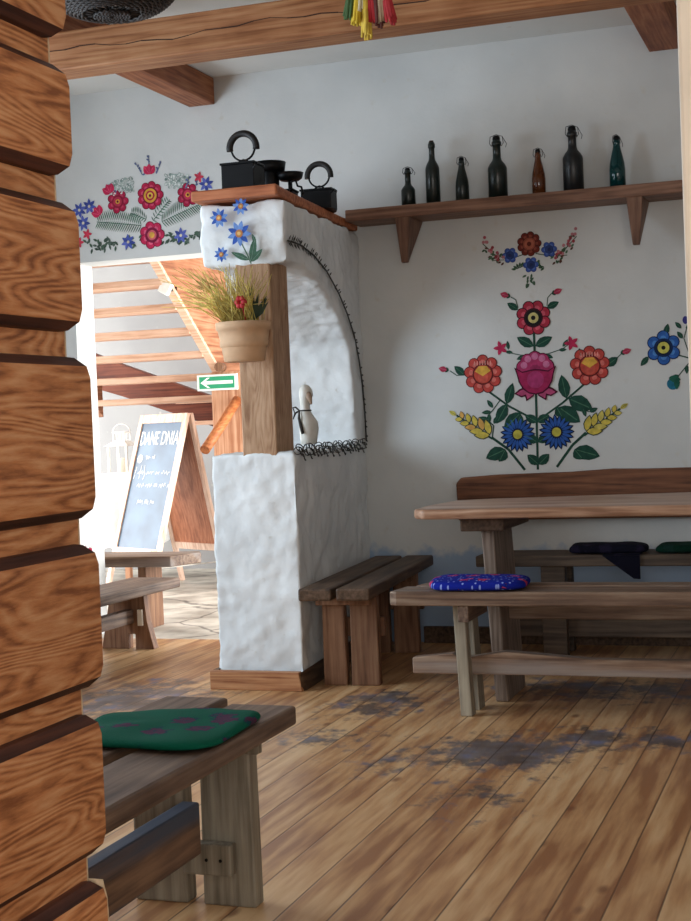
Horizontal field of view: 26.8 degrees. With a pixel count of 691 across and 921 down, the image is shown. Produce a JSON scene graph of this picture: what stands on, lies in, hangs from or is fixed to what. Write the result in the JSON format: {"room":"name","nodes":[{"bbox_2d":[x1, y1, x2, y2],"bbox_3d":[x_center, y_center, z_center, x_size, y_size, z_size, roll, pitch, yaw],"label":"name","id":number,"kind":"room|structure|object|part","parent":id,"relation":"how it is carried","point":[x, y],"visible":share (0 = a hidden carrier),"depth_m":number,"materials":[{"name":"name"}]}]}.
{"room":"rustic restaurant","nodes":[
{"label":"rustic restaurant","id":0,"kind":"room"},
{"bbox_2d":[0,0,108,920],"bbox_3d":[-1.177,-0.294,0.234,0.260,2.838,4.094,-2,2,19],"label":"wall","id":1,"kind":"structure","parent":0,"point":[52,799],"depth_m":2.01,"materials":[{"name":"brown wood"}]},
{"bbox_2d":[92,264,235,568],"bbox_3d":[-1.188,-0.550,9.577,5.900,2.885,3.650,-2,2,19],"label":"wall","id":2,"kind":"structure","parent":0,"point":[129,415],"depth_m":11.44,"materials":[{"name":"white paint"}]},
{"bbox_2d":[67,0,675,95],"bbox_3d":[-0.810,-1.950,4.544,10.000,0.150,13.000,-2,2,19],"label":"ceiling","id":3,"kind":"structure","parent":0,"point":[615,17],"depth_m":6.88,"materials":[{"name":"paint"}]},
{"bbox_2d":[65,0,173,23],"bbox_3d":[-0.828,-1.728,5.110,0.530,0.336,0.530,-3,2,-26],"label":"wicker basket","id":4,"kind":"object","parent":3,"relation":"hanging from","point":[94,11],"visible":0.91,"depth_m":5.08,"materials":[{"name":"black wicker"}]},
{"bbox_2d":[60,15,213,106],"bbox_3d":[-2.210,-1.714,3.184,0.145,0.135,8.998,-2,2,19],"label":"ceiling beam","id":5,"kind":"structure","parent":3,"relation":"attached to","point":[185,84],"depth_m":7.04,"materials":[{"name":"brown wood"}]},
{"bbox_2d":[342,0,396,40],"bbox_3d":[0.081,-1.725,5.230,0.203,0.406,0.066,-2,2,19],"label":"tassel","id":6,"kind":"object","parent":3,"relation":"hanging from","point":[362,13],"visible":1,"depth_m":5.22,"materials":[{"name":"multicoloured fabric"}]},
{"bbox_2d":[624,1,677,51],"bbox_3d":[-0.001,-1.782,2.416,0.155,0.135,8.998,-2,2,19],"label":"ceiling beam","id":7,"kind":"structure","parent":3,"relation":"attached to","point":[656,23],"depth_m":6.24,"materials":[{"name":"brown wood"}]},
{"bbox_2d":[55,24,690,641],"bbox_3d":[1.411,-0.581,6.848,7.400,2.885,0.200,-2,2,19],"label":"wall","id":8,"kind":"structure","parent":0,"point":[372,119],"depth_m":7.03,"materials":[{"name":"white paint"}]},
{"bbox_2d":[73,155,212,253],"bbox_3d":[-1.046,-1.344,7.559,0.860,0.489,0.005,-2,2,19],"label":"painted mural","id":9,"kind":"object","parent":8,"relation":"attached to","point":[150,194],"visible":0.91,"depth_m":7.56},
{"bbox_2d":[73,203,85,217],"bbox_3d":[-1.413,-1.326,7.687,0.082,0.083,0.001,-2,2,19],"label":"flower","id":10,"kind":"object","parent":9,"relation":"on","point":[79,209],"depth_m":7.69,"materials":[{"name":"blue paint"}]},
{"bbox_2d":[77,216,89,230],"bbox_3d":[-1.389,-1.259,7.682,0.082,0.082,0.001,-2,2,19],"label":"flower","id":11,"kind":"object","parent":9,"relation":"on","point":[83,222],"depth_m":7.68,"materials":[{"name":"blue paint"}]},
{"bbox_2d":[83,229,91,238],"bbox_3d":[-1.365,-1.198,7.677,0.054,0.057,0.001,-2,2,19],"label":"flower","id":12,"kind":"object","parent":9,"relation":"on","point":[86,233],"depth_m":7.68,"materials":[{"name":"red paint"}]},
{"bbox_2d":[83,199,95,212],"bbox_3d":[-1.355,-1.345,7.667,0.083,0.081,0.001,-2,2,19],"label":"flower","id":13,"kind":"object","parent":9,"relation":"on","point":[89,206],"depth_m":7.67,"materials":[{"name":"blue paint"}]},
{"bbox_2d":[108,190,128,213],"bbox_3d":[-1.194,-1.359,7.609,0.123,0.124,0.004,-2,2,19],"label":"flower","id":14,"kind":"object","parent":9,"relation":"on","point":[118,201],"depth_m":7.61,"materials":[{"name":"red paint"}]},
{"bbox_2d":[121,234,134,248],"bbox_3d":[-1.139,-1.147,7.600,0.083,0.082,0.001,-2,2,19],"label":"flower","id":15,"kind":"object","parent":9,"relation":"on","point":[128,241],"depth_m":7.60,"materials":[{"name":"blue paint"}]},
{"bbox_2d":[138,181,163,209],"bbox_3d":[-1.015,-1.379,7.547,0.150,0.150,0.004,-2,2,19],"label":"flower","id":16,"kind":"object","parent":9,"relation":"on","point":[150,194],"depth_m":7.55,"materials":[{"name":"red paint"}]},
{"bbox_2d":[140,221,164,248],"bbox_3d":[-1.006,-1.175,7.553,0.144,0.144,0.002,-2,2,19],"label":"flower","id":17,"kind":"object","parent":9,"relation":"on","point":[151,235],"depth_m":7.55,"materials":[{"name":"red paint"}]},
{"bbox_2d":[174,227,187,242],"bbox_3d":[-0.852,-1.166,7.500,0.083,0.081,0.001,-2,2,19],"label":"flower","id":18,"kind":"object","parent":9,"relation":"on","point":[181,235],"depth_m":7.50,"materials":[{"name":"blue paint"}]},
{"bbox_2d":[177,183,196,206],"bbox_3d":[-0.811,-1.371,7.476,0.123,0.124,0.004,-2,2,19],"label":"flower","id":19,"kind":"object","parent":9,"relation":"on","point":[184,193],"depth_m":7.48,"materials":[{"name":"red paint"}]},
{"bbox_2d":[194,172,203,181],"bbox_3d":[-0.752,-1.457,7.454,0.054,0.057,0.001,-2,2,19],"label":"flower","id":20,"kind":"object","parent":9,"relation":"on","point":[198,176],"depth_m":7.45,"materials":[{"name":"red paint"}]},
{"bbox_2d":[199,176,212,189],"bbox_3d":[-0.716,-1.417,7.442,0.083,0.082,0.001,-2,2,19],"label":"flower","id":21,"kind":"object","parent":9,"relation":"on","point":[206,183],"depth_m":7.44,"materials":[{"name":"blue paint"}]},
{"bbox_2d":[345,180,682,262],"bbox_3d":[1.245,-1.108,6.654,2.555,0.271,0.225,-2,2,19],"label":"wall shelf","id":22,"kind":"object","parent":8,"relation":"attached to","point":[408,219],"visible":1,"depth_m":6.73,"materials":[{"name":"brown wood"}]},
{"bbox_2d":[401,167,415,204],"bbox_3d":[0.303,-1.316,6.986,0.071,0.201,0.068,-2,2,2],"label":"bottle","id":23,"kind":"object","parent":22,"relation":"on","point":[408,196],"visible":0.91,"depth_m":6.96,"materials":[{"name":"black glass"}]},
{"bbox_2d":[425,140,440,202],"bbox_3d":[0.416,-1.375,6.944,0.068,0.311,0.068,-2,2,19],"label":"bottle","id":24,"kind":"object","parent":22,"relation":"on","point":[432,174],"visible":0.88,"depth_m":6.92,"materials":[{"name":"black glass"}]},
{"bbox_2d":[456,156,468,199],"bbox_3d":[0.555,-1.336,6.898,0.067,0.226,0.064,-3,2,-9],"label":"bottle","id":25,"kind":"object","parent":22,"relation":"on","point":[462,184],"visible":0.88,"depth_m":6.88,"materials":[{"name":"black glass"}]},
{"bbox_2d":[488,134,507,196],"bbox_3d":[0.718,-1.383,6.840,0.095,0.310,0.091,-2,2,8],"label":"bottle","id":26,"kind":"object","parent":22,"relation":"on","point":[497,169],"visible":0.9,"depth_m":6.81,"materials":[{"name":"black glass"}]},
{"bbox_2d":[532,148,545,192],"bbox_3d":[0.903,-1.348,6.777,0.066,0.228,0.063,-2,2,-4],"label":"bottle","id":27,"kind":"object","parent":22,"relation":"on","point":[538,174],"visible":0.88,"depth_m":6.76,"materials":[{"name":"brown glass"}]},
{"bbox_2d":[563,125,583,189],"bbox_3d":[1.055,-1.397,6.723,0.098,0.318,0.094,-3,2,-15],"label":"bottle","id":28,"kind":"object","parent":22,"relation":"on","point":[573,174],"visible":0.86,"depth_m":6.69,"materials":[{"name":"black glass"}]},
{"bbox_2d":[609,134,625,185],"bbox_3d":[1.248,-1.371,6.657,0.076,0.253,0.073,-3,2,-38],"label":"bottle","id":29,"kind":"object","parent":22,"relation":"on","point":[617,174],"visible":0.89,"depth_m":6.63,"materials":[{"name":"teal glass"}]},
{"bbox_2d":[482,227,576,287],"bbox_3d":[0.877,-0.958,6.909,0.465,0.272,0.004,-2,2,19],"label":"painted mural","id":30,"kind":"object","parent":8,"relation":"attached to","point":[529,244],"visible":1,"depth_m":6.91},
{"bbox_2d":[502,248,517,262],"bbox_3d":[0.787,-0.982,6.939,0.077,0.070,0.002,-2,2,19],"label":"flower","id":31,"kind":"object","parent":30,"relation":"on","point":[509,255],"depth_m":6.94,"materials":[{"name":"blue paint"}]},
{"bbox_2d":[517,231,541,255],"bbox_3d":[0.876,-1.032,6.906,0.118,0.118,0.003,-2,2,19],"label":"flower","id":32,"kind":"object","parent":30,"relation":"on","point":[529,243],"depth_m":6.91,"materials":[{"name":"paint"}]},
{"bbox_2d":[523,257,537,271],"bbox_3d":[0.883,-0.932,6.908,0.077,0.070,0.002,-2,2,19],"label":"flower","id":33,"kind":"object","parent":30,"relation":"on","point":[531,264],"depth_m":6.91,"materials":[{"name":"blue paint"}]},
{"bbox_2d":[541,242,556,256],"bbox_3d":[0.966,-1.001,6.877,0.077,0.070,0.002,-2,2,19],"label":"flower","id":34,"kind":"object","parent":30,"relation":"on","point":[549,249],"depth_m":6.88,"materials":[{"name":"blue paint"}]},
{"bbox_2d":[439,288,630,469],"bbox_3d":[0.898,-0.382,6.924,0.934,0.861,0.005,-2,2,19],"label":"painted mural","id":35,"kind":"object","parent":8,"relation":"attached to","point":[535,370],"visible":1,"depth_m":6.92},
{"bbox_2d":[464,354,501,392],"bbox_3d":[0.664,-0.419,7.004,0.190,0.186,0.002,-2,2,19],"label":"flower","id":36,"kind":"object","parent":35,"relation":"on","point":[483,373],"depth_m":7.00,"materials":[{"name":"paint"}]},
{"bbox_2d":[493,341,505,354],"bbox_3d":[0.743,-0.540,6.972,0.066,0.069,0.001,-2,2,19],"label":"flower","id":37,"kind":"object","parent":35,"relation":"on","point":[500,348],"depth_m":6.97,"materials":[{"name":"pink paint"}]},
{"bbox_3d":[0.798,-0.264,6.966,0.247,0.167,0.001,-2,2,19],"label":"stem","id":38,"kind":"part","parent":35,"relation":"part of","materials":[{"name":"green paint"}]},
{"bbox_3d":[0.785,-0.033,6.980,0.163,0.168,0.001,-2,2,19],"label":"stem","id":39,"kind":"part","parent":35,"relation":"part of","materials":[{"name":"green paint"}]},
{"bbox_2d":[516,300,549,334],"bbox_3d":[0.895,-0.680,6.913,0.164,0.162,0.004,-2,2,19],"label":"flower","id":40,"kind":"object","parent":35,"relation":"on","point":[533,317],"depth_m":6.91,"materials":[{"name":"red paint"}]},
{"bbox_3d":[0.908,-0.326,6.926,0.016,0.739,0.001,-2,2,19],"label":"stem","id":41,"kind":"part","parent":35,"relation":"part of","materials":[{"name":"paint"}]},
{"bbox_3d":[1.026,-0.278,6.886,0.247,0.182,0.001,-2,2,19],"label":"stem","id":42,"kind":"part","parent":35,"relation":"part of","materials":[{"name":"green paint"}]},
{"bbox_3d":[1.071,-0.051,6.880,0.154,0.168,0.001,-2,2,19],"label":"stem","id":43,"kind":"part","parent":35,"relation":"part of","materials":[{"name":"green paint"}]},
{"bbox_2d":[564,336,577,349],"bbox_3d":[1.066,-0.555,6.859,0.066,0.069,0.001,-2,2,19],"label":"flower","id":44,"kind":"object","parent":35,"relation":"on","point":[572,343],"depth_m":6.86,"materials":[{"name":"pink paint"}]},
{"bbox_2d":[570,346,609,384],"bbox_3d":[1.151,-0.449,6.834,0.190,0.186,0.002,-2,2,19],"label":"flower","id":45,"kind":"object","parent":35,"relation":"on","point":[589,365],"depth_m":6.83,"materials":[{"name":"paint"}]},
{"bbox_2d":[424,626,690,645],"bbox_3d":[2.562,0.789,6.383,4.600,0.080,0.030,-2,2,19],"label":"baseboard","id":46,"kind":"structure","parent":8,"relation":"attached to","point":[432,634],"depth_m":6.87,"materials":[{"name":"brown wood"}]},
{"bbox_2d":[456,467,690,519],"bbox_3d":[1.632,0.142,6.668,2.305,0.232,0.049,-2,2,19],"label":"board","id":47,"kind":"object","parent":8,"relation":"attached to","point":[614,481],"visible":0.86,"depth_m":6.83,"materials":[{"name":"brown wood"}]},
{"bbox_2d":[641,316,688,389],"bbox_3d":[1.557,-0.497,6.692,0.389,0.336,0.004,-2,2,19],"label":"painted mural","id":48,"kind":"object","parent":8,"relation":"attached to","point":[663,347],"visible":0.98,"depth_m":6.71},
{"bbox_2d":[647,330,679,364],"bbox_3d":[1.474,-0.523,6.719,0.149,0.161,0.003,-2,2,19],"label":"flower","id":49,"kind":"object","parent":48,"relation":"on","point":[663,347],"depth_m":6.72,"materials":[{"name":"blue paint"}]},
{"bbox_2d":[82,569,690,920],"bbox_3d":[-0.689,1.066,4.624,10.000,0.120,13.000,-2,2,19],"label":"floor","id":50,"kind":"structure","parent":0,"point":[567,798],"depth_m":4.29,"materials":[{"name":"brown wood"}]},
{"bbox_2d":[125,567,132,578],"bbox_3d":[-1.732,0.498,10.735,0.570,0.775,0.500,-2,2,19],"label":"side table","id":51,"kind":"object","parent":50,"relation":"on","point":[128,570],"visible":0.07,"depth_m":10.46,"materials":[{"name":"brown wood"}]},
{"bbox_2d":[101,474,169,548],"bbox_3d":[-1.733,0.370,10.730,0.679,0.530,0.622,-2,2,19],"label":"tablecloth","id":52,"kind":"object","parent":51,"relation":"on","point":[113,487],"visible":0.11,"depth_m":10.41,"materials":[{"name":"white fabric"}]},
{"bbox_2d":[104,424,134,475],"bbox_3d":[-1.623,-0.082,10.536,0.200,0.374,0.200,-2,2,19],"label":"lantern","id":53,"kind":"object","parent":52,"relation":"on","point":[122,463],"visible":0.96,"depth_m":10.49,"materials":[{"name":"white metal"}]},
{"bbox_3d":[-1.713,-0.006,10.493,0.015,0.190,0.015,-2,2,19],"label":"corner post","id":54,"kind":"part","parent":53,"relation":"part of","materials":[{"name":"white metal"}]},
{"bbox_3d":[-1.665,-0.011,10.630,0.015,0.190,0.015,-2,2,19],"label":"corner post","id":55,"kind":"part","parent":53,"relation":"part of","materials":[{"name":"white metal"}]},
{"bbox_3d":[-1.629,-0.231,10.532,0.146,0.077,0.008,-2,2,19],"label":"handle","id":56,"kind":"part","parent":53,"relation":"part of","materials":[{"name":"white metal"}]},
{"bbox_2d":[118,458,125,471],"bbox_3d":[-1.619,0.032,10.539,0.064,0.104,0.064,-2,2,19],"label":"candle","id":57,"kind":"object","parent":53,"relation":"on","point":[121,461],"depth_m":10.51,"materials":[{"name":"beige wax"}]},
{"bbox_3d":[-1.576,-0.010,10.446,0.015,0.190,0.015,-2,2,19],"label":"corner post","id":58,"kind":"part","parent":53,"relation":"part of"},
{"bbox_2d":[100,577,179,648],"bbox_3d":[-1.396,0.817,6.513,0.335,0.335,2.200,-2,2,21],"label":"bench","id":59,"kind":"object","parent":50,"relation":"on","point":[128,614],"visible":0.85,"depth_m":7.29,"materials":[{"name":"brown wood"}]},
{"bbox_3d":[-1.095,0.807,7.340,0.299,0.285,0.050,-2,2,21],"label":"panel","id":60,"kind":"part","parent":59,"relation":"part of","materials":[{"name":"brown wood"}]},
{"bbox_2d":[105,551,200,627],"bbox_3d":[-1.452,0.736,8.201,1.329,0.410,0.280,-2,2,19],"label":"bench","id":61,"kind":"object","parent":50,"relation":"on","point":[149,564],"visible":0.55,"depth_m":8.00,"materials":[{"name":"brown wood"}]},
{"bbox_3d":[-1.084,0.755,8.085,0.050,0.350,0.200,-2,2,19],"label":"panel","id":62,"kind":"part","parent":61,"relation":"part of","materials":[{"name":"brown wood"}]},
{"bbox_2d":[106,413,215,582],"bbox_3d":[-1.266,0.280,10.083,0.657,1.206,0.580,-4,2,-41],"label":"chalkboard sign","id":63,"kind":"object","parent":50,"relation":"on","point":[167,484],"visible":0.88,"depth_m":10.06,"materials":[{"name":"brown wood"}]},
{"bbox_3d":[-1.347,0.171,10.013,0.266,0.866,0.500,-4,2,-41],"label":"board panel","id":64,"kind":"part","parent":63,"relation":"part of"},
{"bbox_3d":[-1.065,0.713,9.897,0.525,0.007,0.008,-4,2,-41],"label":"stay cord","id":65,"kind":"part","parent":63,"relation":"part of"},
{"bbox_3d":[-1.122,0.272,10.210,0.273,1.204,0.580,-4,2,-41],"label":"frame","id":66,"kind":"part","parent":63,"relation":"part of","materials":[{"name":"brown wood"}]},
{"bbox_3d":[-1.145,0.159,10.190,0.187,0.865,0.500,-4,2,-41],"label":"panel","id":67,"kind":"part","parent":63,"relation":"part of","materials":[{"name":"brown wood"}]},
{"bbox_2d":[92,258,242,455],"bbox_3d":[-1.539,-0.535,9.647,2.270,2.880,2.150,-2,2,19],"label":"staircase","id":68,"kind":"structure","parent":50,"relation":"on","point":[221,410],"depth_m":9.72,"materials":[{"name":"brown wood"}]},
{"bbox_2d":[158,282,176,295],"bbox_3d":[-1.115,-1.086,9.133,0.097,0.102,0.120,-2,2,19],"label":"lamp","id":69,"kind":"object","parent":68,"relation":"attached to","point":[165,288],"visible":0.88,"depth_m":9.08,"materials":[{"name":"white"}]},
{"bbox_3d":[-1.054,-0.978,9.275,0.055,1.396,1.800,-2,2,19],"label":"edge rail","id":70,"kind":"part","parent":68,"relation":"part of","materials":[{"name":"brown wood"}]},
{"bbox_2d":[197,373,237,390],"bbox_3d":[-0.861,-0.524,9.739,0.290,0.106,0.026,-2,2,19],"label":"exit sign","id":71,"kind":"object","parent":68,"relation":"attached to","point":[218,381],"visible":1,"depth_m":9.73,"materials":[{"name":"green plastic"}]},
{"bbox_3d":[-0.590,0.130,9.742,0.580,1.470,0.100,-2,2,19],"label":"newel panel","id":72,"kind":"part","parent":68,"relation":"part of","materials":[{"name":"brown wood"}]},
{"bbox_2d":[88,696,295,916],"bbox_3d":[-0.471,0.818,2.894,0.388,0.450,1.265,-2,2,19],"label":"bench","id":73,"kind":"object","parent":50,"relation":"on","point":[161,859],"visible":0.62,"depth_m":3.23,"materials":[{"name":"brown wood"}]},
{"bbox_3d":[-0.428,0.825,3.401,0.136,0.405,0.050,-2,2,19],"label":"leg","id":74,"kind":"part","parent":73,"relation":"part of","materials":[{"name":"brown wood"}]},
{"bbox_2d":[95,708,260,750],"bbox_3d":[-0.392,0.570,3.105,0.367,0.026,0.367,-2,2,19],"label":"cushion","id":75,"kind":"object","parent":73,"relation":"on","point":[190,728],"visible":0.88,"depth_m":3.05,"materials":[{"name":"green fabric"}]},
{"bbox_3d":[-0.265,0.820,3.345,0.131,0.405,0.050,-2,2,19],"label":"leg","id":76,"kind":"part","parent":73,"relation":"part of","materials":[{"name":"brown wood"}]},
{"bbox_2d":[200,199,370,671],"bbox_3d":[-0.244,-0.081,6.675,0.423,2.056,1.320,-2,2,14],"label":"wall pier","id":77,"kind":"object","parent":50,"relation":"on","point":[285,523],"visible":0.7,"depth_m":6.14,"materials":[{"name":"white paint"}]},
{"bbox_2d":[210,199,261,263],"bbox_3d":[-0.455,-0.950,6.008,0.230,0.279,0.003,-2,2,19],"label":"painted mural","id":78,"kind":"object","parent":77,"relation":"attached to","point":[239,233],"visible":1,"depth_m":6.00},
{"bbox_2d":[235,263,293,455],"bbox_3d":[-0.341,-0.427,6.138,0.155,0.845,0.200,-2,2,19],"label":"timber post","id":79,"kind":"object","parent":77,"relation":"on","point":[266,394],"visible":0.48,"depth_m":6.05,"materials":[{"name":"brown wood"}]},
{"bbox_2d":[160,265,271,362],"bbox_3d":[-0.505,-0.598,5.924,0.483,0.397,0.301,-2,2,19],"label":"potted plant","id":80,"kind":"object","parent":79,"relation":"hanging from","point":[243,337],"visible":1,"depth_m":5.86,"materials":[{"name":"plant"}]},
{"bbox_3d":[-0.409,-0.601,5.841,0.056,0.122,0.085,-2,2,19],"label":"red flower","id":81,"kind":"part","parent":80,"relation":"part of","materials":[{"name":"red plant"}]},
{"bbox_3d":[-0.414,-0.484,5.923,0.230,0.162,0.230,-2,2,19],"label":"pot","id":82,"kind":"part","parent":80,"relation":"part of","materials":[{"name":"beige ceramic"}]},
{"bbox_2d":[191,184,356,230],"bbox_3d":[-0.299,-1.127,6.603,0.396,0.044,1.328,-2,2,15],"label":"plank","id":83,"kind":"object","parent":77,"relation":"on","point":[252,194],"visible":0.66,"depth_m":6.03,"materials":[{"name":"brown wood"}]},
{"bbox_2d":[219,130,264,188],"bbox_3d":[-0.404,-1.258,6.103,0.170,0.250,0.242,-2,2,19],"label":"iron","id":84,"kind":"object","parent":83,"relation":"on","point":[242,173],"visible":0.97,"depth_m":6.01,"materials":[{"name":"black metal"}]},
{"bbox_3d":[-0.411,-1.235,6.105,0.154,0.008,0.240,-2,2,19],"label":"lid","id":85,"kind":"part","parent":84,"relation":"part of","materials":[{"name":"black metal"}]},
{"bbox_3d":[-0.428,-1.297,6.061,0.114,0.132,0.009,-2,2,19],"label":"handle frame","id":86,"kind":"part","parent":84,"relation":"part of","materials":[{"name":"black metal"}]},
{"bbox_2d":[258,160,303,195],"bbox_3d":[-0.288,-1.223,6.330,0.226,0.158,0.144,-2,2,6],"label":"kitchen scale","id":87,"kind":"object","parent":83,"relation":"on","point":[274,170],"visible":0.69,"depth_m":6.29,"materials":[{"name":"black metal"}]},
{"bbox_3d":[-0.218,-1.179,6.266,0.077,0.069,0.012,-2,2,19],"label":"lever","id":88,"kind":"part","parent":87,"relation":"part of","materials":[{"name":"metal"}]},
{"bbox_2d":[299,161,336,212],"bbox_3d":[-0.102,-1.278,6.771,0.170,0.229,0.222,-2,2,16],"label":"iron","id":89,"kind":"object","parent":83,"relation":"on","point":[324,197],"visible":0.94,"depth_m":6.68,"materials":[{"name":"black metal"}]},
{"bbox_3d":[-0.109,-1.252,6.773,0.154,0.008,0.220,-2,2,16],"label":"lid","id":90,"kind":"part","parent":89,"relation":"part of","materials":[{"name":"black metal"}]},
{"bbox_3d":[-0.123,-1.311,6.732,0.108,0.126,0.009,-2,2,16],"label":"handle frame","id":91,"kind":"part","parent":89,"relation":"part of","materials":[{"name":"black metal"}]},
{"bbox_2d":[210,641,351,691],"bbox_3d":[-0.165,0.893,6.618,0.420,0.078,1.260,-2,2,19],"label":"baseboard","id":92,"kind":"object","parent":77,"relation":"attached to","point":[259,680],"visible":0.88,"depth_m":6.03,"materials":[{"name":"brown wood"}]},
{"bbox_2d":[292,384,318,444],"bbox_3d":[-0.169,-0.204,6.420,0.106,0.268,0.087,-3,2,-32],"label":"figurine","id":93,"kind":"object","parent":77,"relation":"on","point":[308,424],"visible":0.94,"depth_m":6.40,"materials":[{"name":"white ceramic"}]},
{"bbox_2d":[287,235,367,438],"bbox_3d":[-0.065,-0.518,6.588,0.012,0.892,1.242,-2,2,15],"label":"garland","id":94,"kind":"object","parent":77,"relation":"attached to","point":[288,241],"visible":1,"depth_m":6.77},
{"bbox_2d":[293,438,367,460],"bbox_3d":[-0.050,-0.053,6.587,0.031,0.076,1.210,-2,2,15],"label":"garland","id":95,"kind":"object","parent":77,"relation":"attached to","point":[349,443],"visible":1,"depth_m":6.50},
{"bbox_2d":[298,555,432,685],"bbox_3d":[0.127,0.707,6.469,0.295,0.435,1.364,-2,2,14],"label":"bench","id":96,"kind":"object","parent":50,"relation":"on","point":[365,586],"visible":0.96,"depth_m":6.06,"materials":[{"name":"brown wood"}]},
{"bbox_3d":[-0.042,0.749,6.088,0.101,0.385,0.050,-2,2,14],"label":"leg","id":97,"kind":"part","parent":96,"relation":"part of","materials":[{"name":"brown wood"}]},
{"bbox_3d":[0.084,0.744,6.056,0.121,0.385,0.050,-2,2,14],"label":"leg","id":98,"kind":"part","parent":96,"relation":"part of","materials":[{"name":"brown wood"}]},
{"bbox_3d":[0.164,0.719,6.892,0.101,0.385,0.050,-2,2,14],"label":"leg","id":99,"kind":"part","parent":96,"relation":"part of","materials":[{"name":"brown wood"}]},
{"bbox_3d":[0.289,0.715,6.859,0.121,0.385,0.050,-2,2,14],"label":"leg","id":100,"kind":"part","parent":96,"relation":"part of","materials":[{"name":"brown wood"}]},
{"bbox_2d":[390,582,690,716],"bbox_3d":[1.212,0.681,5.117,2.111,0.472,0.305,-2,2,19],"label":"bench","id":101,"kind":"object","parent":50,"relation":"on","point":[468,662],"visible":1,"depth_m":5.25,"materials":[{"name":"brown wood"}]},
{"bbox_3d":[0.437,0.731,5.357,0.065,0.420,0.056,-2,2,19],"label":"leg","id":102,"kind":"part","parent":101,"relation":"part of","materials":[{"name":"beige wood"}]},
{"bbox_3d":[0.479,0.726,5.477,0.065,0.420,0.089,-2,2,19],"label":"leg","id":103,"kind":"part","parent":101,"relation":"part of","materials":[{"name":"beige wood"}]},
{"bbox_2d":[429,574,530,590],"bbox_3d":[0.489,0.446,5.339,0.384,0.040,0.292,-2,2,19],"label":"cushion","id":104,"kind":"object","parent":101,"relation":"on","point":[448,582],"visible":1,"depth_m":5.23,"materials":[{"name":"blue fabric"}]},
{"bbox_2d":[414,492,690,701],"bbox_3d":[1.405,0.519,5.478,2.175,0.760,0.815,-2,2,19],"label":"dining table","id":105,"kind":"object","parent":50,"relation":"on","point":[495,519],"visible":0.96,"depth_m":5.57,"materials":[{"name":"brown wood"}]},
{"bbox_3d":[0.625,0.589,5.728,0.084,0.670,0.320,-2,2,19],"label":"leg","id":106,"kind":"part","parent":105,"relation":"part of","materials":[{"name":"brown wood"}]},
{"bbox_2d":[476,549,690,654],"bbox_3d":[1.697,0.631,6.385,2.225,0.465,0.280,-2,2,19],"label":"bench","id":107,"kind":"object","parent":50,"relation":"on","point":[559,635],"visible":0.58,"depth_m":6.52,"materials":[{"name":"brown wood"}]},
{"bbox_3d":[0.950,0.681,6.569,0.110,0.415,0.055,-2,2,19],"label":"leg","id":108,"kind":"part","parent":107,"relation":"part of","materials":[{"name":"brown wood"}]},
{"bbox_3d":[1.006,0.675,6.730,0.110,0.415,0.055,-2,2,19],"label":"leg","id":109,"kind":"part","parent":107,"relation":"part of","materials":[{"name":"brown wood"}]},
{"bbox_2d":[569,541,648,552],"bbox_3d":[1.192,0.391,6.540,0.355,0.045,0.201,-2,2,19],"label":"cushion","id":110,"kind":"object","parent":107,"relation":"on","point":[625,546],"visible":1,"depth_m":6.46,"materials":[{"name":"black fabric"}]},
{"bbox_2d":[602,552,641,578],"bbox_3d":[1.229,0.466,6.427,0.163,0.110,0.095,-2,2,19],"label":"cloth","id":111,"kind":"object","parent":107,"relation":"hanging from","point":[629,563],"visible":1,"depth_m":6.37,"materials":[{"name":"fabric"}]},
{"bbox_2d":[656,541,690,552],"bbox_3d":[1.581,0.380,6.405,0.405,0.042,0.201,-2,2,19],"label":"cushion","id":112,"kind":"object","parent":107,"relation":"on","point":[684,546],"visible":1,"depth_m":6.36,"materials":[{"name":"green fabric"}]},
{"bbox_2d":[676,0,690,421],"bbox_3d":[0.579,-0.424,2.176,0.132,2.885,0.120,-2,2,19],"label":"trim","id":113,"kind":"structure","parent":50,"relation":"on","point":[683,6],"depth_m":2.14,"materials":[{"name":"beige wood"}]},
{"bbox_3d":[-1.593,0.603,7.487,0.380,0.725,0.450,-2,2,19],"label":"side table","id":114,"kind":"object","parent":50,"relation":"on","visible":0},
{"bbox_2d":[79,510,92,550],"bbox_3d":[-1.601,0.421,7.481,0.408,0.371,0.474,-2,2,19],"label":"tablecloth","id":115,"kind":"object","parent":114,"relation":"on","point":[85,523],"visible":0.02,"depth_m":7.58,"materials":[{"name":"fabric"}]},
{"bbox_3d":[-3.501,-0.300,3.664,0.200,2.885,9.050,-2,2,19],"label":"wall","id":116,"kind":"structure","parent":0,"visible":0},
{"bbox_2d":[49,0,674,79],"bbox_3d":[0.834,-1.745,5.338,6.930,0.160,0.160,-2,2,19],"label":"ceiling beam","id":117,"kind":"structure","parent":116,"relation":"attached to","point":[280,25],"depth_m":5.68,"materials":[{"name":"brown wood"}]}
]}

